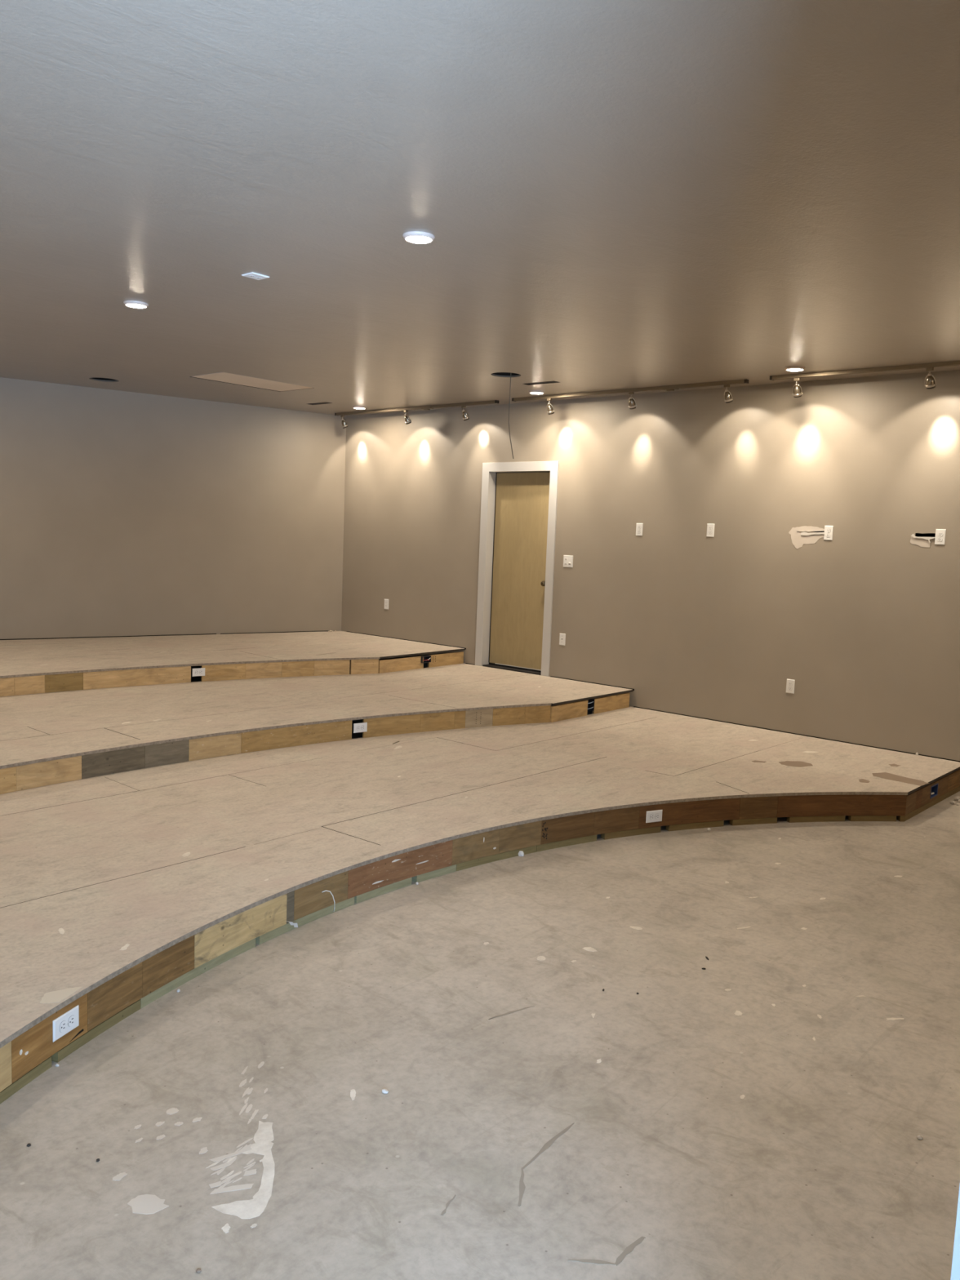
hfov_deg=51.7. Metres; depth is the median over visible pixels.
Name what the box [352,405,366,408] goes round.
recessed light
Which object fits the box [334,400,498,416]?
track rail
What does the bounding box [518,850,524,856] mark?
crumb
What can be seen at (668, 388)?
track rail
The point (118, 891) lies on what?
platform
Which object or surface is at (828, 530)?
outlet
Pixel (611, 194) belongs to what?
ceiling
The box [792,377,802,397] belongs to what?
track spotlight
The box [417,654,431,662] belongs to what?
junction box
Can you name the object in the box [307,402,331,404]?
ceiling vent
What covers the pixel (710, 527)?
outlet
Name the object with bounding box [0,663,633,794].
platform
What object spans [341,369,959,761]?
wall
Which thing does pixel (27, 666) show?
platform
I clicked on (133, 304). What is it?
recessed light
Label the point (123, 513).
wall
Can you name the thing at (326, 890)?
wire
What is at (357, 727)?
outlet
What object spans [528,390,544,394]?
recessed light
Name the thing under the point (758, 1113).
floor
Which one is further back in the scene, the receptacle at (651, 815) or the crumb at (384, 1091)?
the receptacle at (651, 815)
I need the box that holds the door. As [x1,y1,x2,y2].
[475,461,559,676]
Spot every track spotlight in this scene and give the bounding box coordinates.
[340,414,348,428]
[403,409,411,424]
[461,405,469,420]
[546,398,554,414]
[627,391,636,408]
[724,384,733,403]
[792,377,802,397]
[924,367,936,389]
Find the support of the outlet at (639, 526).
attached to the wall at (864, 621)
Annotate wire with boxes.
[321,889,335,911]
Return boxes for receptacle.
[59,1020,66,1031]
[68,1015,75,1026]
[649,813,653,819]
[655,813,659,818]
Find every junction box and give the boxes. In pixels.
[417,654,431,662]
[585,698,594,710]
[929,782,938,798]
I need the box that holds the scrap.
[288,921,297,927]
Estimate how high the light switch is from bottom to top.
0.116 m
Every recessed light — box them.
[123,300,148,308]
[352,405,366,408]
[402,231,435,244]
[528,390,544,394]
[784,365,805,371]
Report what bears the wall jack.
attached to the wall at (864, 621)
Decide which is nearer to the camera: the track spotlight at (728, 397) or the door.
the track spotlight at (728, 397)
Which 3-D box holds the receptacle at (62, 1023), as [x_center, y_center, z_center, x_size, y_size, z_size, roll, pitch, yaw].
[-1.349,1.249,3.201,0.015,0.036,0.028,8,8,41]
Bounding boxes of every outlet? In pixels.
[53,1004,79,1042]
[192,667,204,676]
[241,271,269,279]
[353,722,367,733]
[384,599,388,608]
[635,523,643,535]
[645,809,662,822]
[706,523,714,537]
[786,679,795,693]
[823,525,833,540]
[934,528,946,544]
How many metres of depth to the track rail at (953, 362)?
7.36 m
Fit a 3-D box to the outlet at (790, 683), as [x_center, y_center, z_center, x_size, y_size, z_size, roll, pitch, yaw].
[2.595,0.387,8.279,0.072,0.116,0.008,8,8,41]
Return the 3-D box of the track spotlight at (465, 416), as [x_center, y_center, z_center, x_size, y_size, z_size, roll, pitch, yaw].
[-0.148,-2.339,10.221,0.085,0.150,0.080,-2,7,-35]
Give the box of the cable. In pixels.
[508,373,513,458]
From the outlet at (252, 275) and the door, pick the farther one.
the door
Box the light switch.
[563,555,573,567]
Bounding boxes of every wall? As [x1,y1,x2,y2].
[0,377,346,681]
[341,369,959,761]
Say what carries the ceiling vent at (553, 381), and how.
in the ceiling
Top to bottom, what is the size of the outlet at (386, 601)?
0.116 m
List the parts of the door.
casing, casing, knob, casing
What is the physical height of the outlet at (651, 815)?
0.072 m
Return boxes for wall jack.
[559,633,565,645]
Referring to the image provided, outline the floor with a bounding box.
[0,680,959,1279]
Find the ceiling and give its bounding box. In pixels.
[0,0,959,416]
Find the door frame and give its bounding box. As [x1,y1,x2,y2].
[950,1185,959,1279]
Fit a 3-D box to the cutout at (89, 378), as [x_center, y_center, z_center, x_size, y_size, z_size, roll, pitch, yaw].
[-3.614,-2.573,9.517,0.268,0.139,0.268,8,8,41]
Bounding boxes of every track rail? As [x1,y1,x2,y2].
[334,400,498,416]
[511,378,748,401]
[769,360,959,380]
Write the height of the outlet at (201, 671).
0.072 m
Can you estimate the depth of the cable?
8.29 m
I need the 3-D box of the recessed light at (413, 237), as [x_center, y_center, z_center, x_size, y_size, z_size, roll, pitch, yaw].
[-0.280,-1.833,4.518,0.149,0.019,0.149,8,8,41]
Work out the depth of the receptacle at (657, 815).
5.96 m
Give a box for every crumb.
[382,1088,388,1093]
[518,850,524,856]
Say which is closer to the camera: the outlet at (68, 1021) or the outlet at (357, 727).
the outlet at (68, 1021)
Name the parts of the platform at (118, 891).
sill plate, sill plate, sill plate, sill plate, sill plate, sill plate, sill plate, sill plate, sill plate, sill plate, sill plate, sill plate, sill plate, sill plate, sill plate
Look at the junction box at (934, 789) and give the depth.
6.93 m
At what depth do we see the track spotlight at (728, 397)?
8.20 m
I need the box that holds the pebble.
[916,1134,923,1139]
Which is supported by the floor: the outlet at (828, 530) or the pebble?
the pebble
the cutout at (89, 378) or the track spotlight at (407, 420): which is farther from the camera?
the track spotlight at (407, 420)
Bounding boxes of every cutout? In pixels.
[88,377,119,382]
[490,373,520,377]
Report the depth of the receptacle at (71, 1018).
3.24 m
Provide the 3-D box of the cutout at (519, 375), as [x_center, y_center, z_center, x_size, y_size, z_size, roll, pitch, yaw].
[0.221,-2.295,8.302,0.254,0.139,0.254,8,8,41]
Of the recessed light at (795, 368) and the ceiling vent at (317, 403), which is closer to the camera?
the recessed light at (795, 368)
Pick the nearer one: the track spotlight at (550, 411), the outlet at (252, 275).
the outlet at (252, 275)
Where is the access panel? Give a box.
[191,372,311,391]
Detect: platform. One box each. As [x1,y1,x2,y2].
[0,631,464,697]
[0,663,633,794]
[0,706,959,1103]
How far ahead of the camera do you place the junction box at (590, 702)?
8.86 m
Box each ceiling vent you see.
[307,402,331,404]
[523,380,559,385]
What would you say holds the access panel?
in the ceiling
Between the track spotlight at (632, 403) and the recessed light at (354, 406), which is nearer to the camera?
the track spotlight at (632, 403)
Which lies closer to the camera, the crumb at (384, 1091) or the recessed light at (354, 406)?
the crumb at (384, 1091)
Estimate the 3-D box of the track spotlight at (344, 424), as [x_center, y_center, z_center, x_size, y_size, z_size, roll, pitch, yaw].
[-1.567,-2.527,11.470,0.085,0.150,0.080,-2,7,-36]
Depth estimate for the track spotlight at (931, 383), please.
7.09 m
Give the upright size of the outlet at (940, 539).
0.116 m

